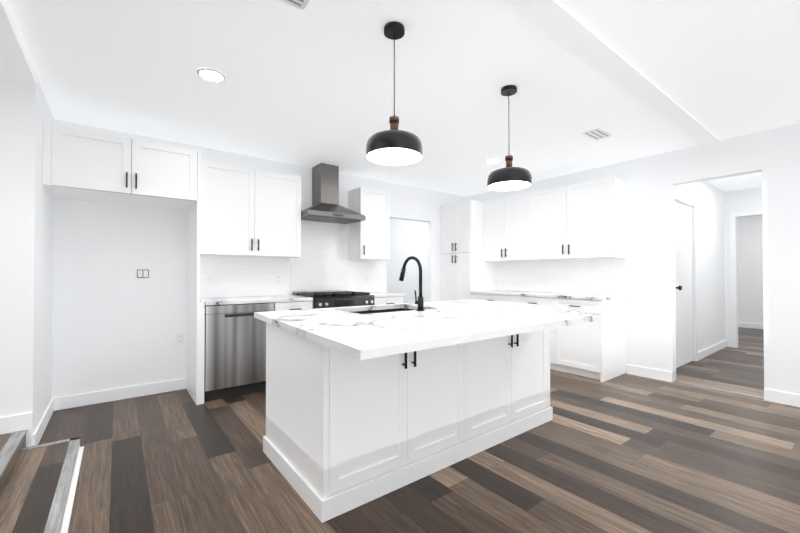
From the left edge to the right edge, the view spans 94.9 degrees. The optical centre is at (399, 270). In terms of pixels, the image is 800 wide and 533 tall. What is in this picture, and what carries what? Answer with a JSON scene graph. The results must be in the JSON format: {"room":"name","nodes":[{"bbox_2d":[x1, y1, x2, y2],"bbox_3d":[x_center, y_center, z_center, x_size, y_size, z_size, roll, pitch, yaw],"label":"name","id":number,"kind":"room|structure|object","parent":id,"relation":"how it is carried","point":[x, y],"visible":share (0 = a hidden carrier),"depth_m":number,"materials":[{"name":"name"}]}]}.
{"room":"kitchen","nodes":[
{"label":"kitchen","id":0,"kind":"room"},
{"bbox_2d":[0,430,83,532],"bbox_3d":[-2.060,1.198,-0.781,3.842,0.264,5.920,0,-1,-38],"label":"steps","id":1,"kind":"structure","parent":0,"point":[38,484],"depth_m":2.03,"materials":[{"name":"brown wood"}]},
{"bbox_2d":[0,75,799,437],"bbox_3d":[1.559,-0.048,4.086,15.740,2.650,9.440,0,-1,-38],"label":"wall","id":2,"kind":"structure","parent":0,"point":[84,307],"depth_m":3.69,"materials":[{"name":"white paint"}]},
{"bbox_2d":[137,270,148,277],"bbox_3d":[-2.618,0.033,3.741,0.100,0.085,0.008,0,-1,-38],"label":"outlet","id":3,"kind":"object","parent":2,"relation":"attached to","point":[142,273],"visible":1,"depth_m":3.74,"materials":[{"name":"white plastic"}]},
{"bbox_2d":[176,333,184,344],"bbox_3d":[-2.352,0.730,3.939,0.075,0.120,0.009,0,-1,-38],"label":"electrical outlet","id":4,"kind":"object","parent":2,"relation":"attached to","point":[180,339],"visible":1,"depth_m":3.94,"materials":[{"name":"white plastic"}]},
{"bbox_2d":[200,160,300,257],"bbox_3d":[-1.711,-0.647,4.212,1.085,0.970,0.376,0,-1,-38],"label":"upper cabinet","id":5,"kind":"object","parent":2,"relation":"attached to","point":[247,212],"visible":0.88,"depth_m":4.06,"materials":[{"name":"white wood"}]},
{"bbox_2d":[200,220,377,297],"bbox_3d":[-1.290,-0.170,4.764,2.430,0.964,0.009,0,-1,-38],"label":"backsplash","id":6,"kind":"structure","parent":2,"relation":"attached to","point":[322,263],"depth_m":4.78,"materials":[{"name":"tile"}]},
{"bbox_2d":[207,275,213,284],"bbox_3d":[-2.121,0.107,4.111,0.074,0.120,0.008,0,-1,-38],"label":"outlet","id":7,"kind":"object","parent":6,"relation":"attached to","point":[210,279],"visible":1,"depth_m":4.11,"materials":[{"name":"white plastic"}]},
{"bbox_2d":[276,275,281,283],"bbox_3d":[-1.510,0.112,4.581,0.074,0.120,0.008,0,-1,-38],"label":"outlet","id":8,"kind":"object","parent":6,"relation":"attached to","point":[278,279],"visible":1,"depth_m":4.58,"materials":[{"name":"white plastic"}]},
{"bbox_2d":[301,163,365,223],"bbox_3d":[-0.915,-1.008,4.744,0.800,0.711,0.490,0,-1,-38],"label":"range hood","id":9,"kind":"object","parent":2,"relation":"attached to","point":[325,207],"visible":0.92,"depth_m":4.71,"materials":[{"name":"grey metal"}]},
{"bbox_2d":[348,187,389,259],"bbox_3d":[-0.430,-0.637,5.197,0.487,0.970,0.376,0,-1,-38],"label":"upper cabinet","id":10,"kind":"object","parent":2,"relation":"attached to","point":[369,238],"visible":1,"depth_m":5.08,"materials":[{"name":"white wood"}]},
{"bbox_2d":[0,322,799,446],"bbox_3d":[1.559,1.139,4.074,15.500,0.275,9.200,0,-1,-38],"label":"baseboard","id":11,"kind":"structure","parent":2,"relation":"attached to","point":[15,423],"depth_m":3.53,"materials":[{"name":"white paint"}]},
{"bbox_2d":[483,194,522,260],"bbox_3d":[1.754,-0.633,5.704,0.340,0.970,0.898,0,-1,-38],"label":"upper cabinet","id":12,"kind":"object","parent":2,"relation":"attached to","point":[503,217],"depth_m":5.64,"materials":[{"name":"white wood"}]},
{"bbox_2d":[496,258,626,294],"bbox_3d":[2.220,0.084,5.364,0.010,0.468,1.994,0,-1,-38],"label":"backsplash","id":13,"kind":"structure","parent":2,"relation":"attached to","point":[607,276],"depth_m":5.19,"materials":[{"name":"tile"}]},
{"bbox_2d":[523,177,624,260],"bbox_3d":[2.318,-0.640,4.972,0.340,0.970,1.190,0,-1,-38],"label":"upper cabinet","id":14,"kind":"object","parent":2,"relation":"attached to","point":[584,220],"depth_m":4.76,"materials":[{"name":"white wood"}]},
{"bbox_2d":[675,201,692,367],"bbox_3d":[3.841,0.182,4.956,0.852,2.186,0.120,0,-1,-38],"label":"hall door","id":15,"kind":"structure","parent":2,"relation":"in","point":[684,283],"depth_m":5.00,"materials":[{"name":"white paint"}]},
{"bbox_2d":[675,193,697,360],"bbox_3d":[3.847,0.148,4.949,1.010,2.275,0.018,0,-1,-38],"label":"door frame","id":16,"kind":"structure","parent":2,"relation":"attached to","point":[678,197],"depth_m":5.21,"materials":[{"name":"white paint"}]},
{"bbox_2d":[729,210,761,347],"bbox_3d":[5.868,0.156,5.848,0.018,2.275,0.930,0,-1,-38],"label":"door frame","id":17,"kind":"structure","parent":2,"relation":"attached to","point":[732,227],"depth_m":6.17,"materials":[{"name":"white paint"}]},
{"bbox_2d":[0,0,799,196],"bbox_3d":[1.535,-1.388,4.130,15.900,0.170,9.520,0,-1,-38],"label":"ceiling","id":18,"kind":"structure","parent":0,"point":[311,84],"depth_m":2.61,"materials":[{"name":"white paint"}]},
{"bbox_2d":[197,68,225,82],"bbox_3d":[-1.339,-1.383,2.608,0.186,0.008,0.186,0,-1,-38],"label":"recessed light","id":19,"kind":"object","parent":18,"relation":"in","point":[211,75],"visible":1,"depth_m":2.60,"materials":[{"name":"white plastic"}]},
{"bbox_2d":[281,0,309,9],"bbox_3d":[-0.541,-1.390,1.770,0.270,0.010,0.270,0,-1,-38],"label":"ceiling vent","id":20,"kind":"object","parent":18,"relation":"in","point":[300,4],"visible":1,"depth_m":1.90,"materials":[{"name":"white plastic"}]},
{"bbox_2d":[366,21,422,165],"bbox_3d":[-0.033,-1.020,2.108,0.326,0.744,0.326,0,-1,-38],"label":"pendant light","id":21,"kind":"object","parent":18,"relation":"hanging from","point":[393,146],"visible":1,"depth_m":2.08,"materials":[{"name":"black metal"}]},
{"bbox_2d":[485,158,500,162],"bbox_3d":[1.157,-1.364,4.572,0.186,0.008,0.186,0,-1,-38],"label":"recessed light","id":22,"kind":"object","parent":18,"relation":"in","point":[493,160],"visible":0.98,"depth_m":4.54,"materials":[{"name":"white plastic"}]},
{"bbox_2d":[487,85,531,190],"bbox_3d":[0.830,-1.013,2.797,0.326,0.744,0.326,0,-1,-38],"label":"pendant light","id":23,"kind":"object","parent":18,"relation":"hanging from","point":[508,177],"visible":1,"depth_m":2.75,"materials":[{"name":"black metal"}]},
{"bbox_2d":[582,128,612,139],"bbox_3d":[1.989,-1.371,3.704,0.310,0.010,0.160,0,-1,-38],"label":"ceiling vent","id":24,"kind":"object","parent":18,"relation":"in","point":[597,134],"visible":0.96,"depth_m":3.69,"materials":[{"name":"white plastic"}]},
{"bbox_2d":[38,327,799,532],"bbox_3d":[1.535,1.327,4.104,15.900,0.100,9.520,0,-1,-38],"label":"floor","id":25,"kind":"structure","parent":0,"point":[626,453],"depth_m":2.33,"materials":[{"name":"brown wood"}]},
{"bbox_2d":[43,122,204,404],"bbox_3d":[-2.497,0.065,3.411,1.126,2.410,0.676,0,-1,-38],"label":"tall cabinet","id":26,"kind":"object","parent":25,"relation":"on","point":[82,165],"visible":1,"depth_m":3.26,"materials":[{"name":"white wood"}]},
{"bbox_2d":[204,302,273,401],"bbox_3d":[-1.784,0.810,3.951,0.663,0.931,0.618,0,-1,-38],"label":"dishwasher","id":27,"kind":"object","parent":25,"relation":"on","point":[235,352],"visible":0.69,"depth_m":3.67,"materials":[{"name":"silver metal"}]},
{"bbox_2d":[273,301,312,310],"bbox_3d":[-1.348,0.811,4.288,0.430,0.935,0.676,0,-1,-38],"label":"base cabinet","id":28,"kind":"object","parent":25,"relation":"on","point":[293,305],"visible":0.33,"depth_m":4.04,"materials":[{"name":"white"}]},
{"bbox_2d":[200,295,312,305],"bbox_3d":[-1.616,0.324,4.093,1.100,0.034,0.643,0,-1,-38],"label":"countertop","id":29,"kind":"structure","parent":28,"relation":"on","point":[246,300],"depth_m":3.91,"materials":[{"name":"stone"}]},
{"bbox_2d":[293,290,373,308],"bbox_3d":[-0.835,0.777,4.656,0.820,1.010,0.692,0,-1,-38],"label":"range","id":30,"kind":"object","parent":25,"relation":"on","point":[333,299],"visible":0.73,"depth_m":4.45,"materials":[{"name":"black metal"}]},
{"bbox_2d":[374,296,402,304],"bbox_3d":[-0.329,0.819,5.072,0.480,0.935,0.676,0,-1,-38],"label":"base cabinet","id":31,"kind":"object","parent":25,"relation":"on","point":[386,300],"visible":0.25,"depth_m":4.82,"materials":[{"name":"white wood"}]},
{"bbox_2d":[368,292,404,297],"bbox_3d":[-0.324,0.334,5.086,0.500,0.034,0.643,0,-1,-38],"label":"countertop","id":32,"kind":"structure","parent":31,"relation":"on","point":[380,294],"depth_m":4.88,"materials":[{"name":"stone"}]},
{"bbox_2d":[263,308,552,522],"bbox_3d":[0.177,0.798,2.839,2.128,0.934,0.955,0,-1,-38],"label":"kitchen island","id":33,"kind":"object","parent":25,"relation":"on","point":[345,433],"visible":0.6,"depth_m":2.20,"materials":[{"name":"white wood"}]},
{"bbox_2d":[254,299,595,359],"bbox_3d":[0.292,0.310,2.593,2.275,0.035,1.545,0,-1,-38],"label":"island countertop","id":34,"kind":"structure","parent":33,"relation":"on","point":[358,336],"depth_m":2.03,"materials":[{"name":"stone"}]},
{"bbox_2d":[352,308,413,313],"bbox_3d":[-0.114,0.441,2.853,0.734,0.218,0.499,0,-1,-38],"label":"sink","id":35,"kind":"object","parent":34,"relation":"in","point":[381,311],"visible":0.04,"depth_m":3.13,"materials":[{"name":"black metal"}]},
{"bbox_2d":[399,256,424,310],"bbox_3d":[0.070,0.092,2.761,0.096,0.402,0.279,0,-1,-38],"label":"faucet","id":36,"kind":"object","parent":34,"relation":"on","point":[420,302],"visible":1,"depth_m":2.68,"materials":[{"name":"black metal"}]},
{"bbox_2d":[441,200,495,300],"bbox_3d":[1.143,0.092,6.217,0.676,2.410,0.668,0,-1,-38],"label":"pantry","id":37,"kind":"object","parent":25,"relation":"on","point":[466,269],"visible":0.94,"depth_m":5.96,"materials":[{"name":"white wood"}]},
{"bbox_2d":[471,293,510,301],"bbox_3d":[1.630,0.824,5.606,0.640,0.936,0.879,0,-1,-38],"label":"base cabinet","id":38,"kind":"object","parent":25,"relation":"on","point":[488,297],"depth_m":5.44,"materials":[{"name":"white wood"}]},
{"bbox_2d":[511,296,625,381],"bbox_3d":[2.193,0.817,4.874,0.640,0.936,1.211,0,-1,-38],"label":"base cabinet","id":39,"kind":"object","parent":25,"relation":"on","point":[595,349],"depth_m":4.42,"materials":[{"name":"white wood"}]},
{"bbox_2d":[470,290,626,300],"bbox_3d":[1.959,0.334,5.161,0.643,0.034,1.993,0,-1,-38],"label":"countertop","id":40,"kind":"structure","parent":39,"relation":"on","point":[560,295],"depth_m":4.80,"materials":[{"name":"stone"}]},
{"bbox_2d":[674,380,763,398],"bbox_3d":[3.392,1.269,3.937,0.070,0.012,0.746,0,-1,-38],"label":"threshold","id":41,"kind":"object","parent":25,"relation":"on","point":[733,392],"visible":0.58,"depth_m":3.90,"materials":[{"name":"wood"}]}
]}

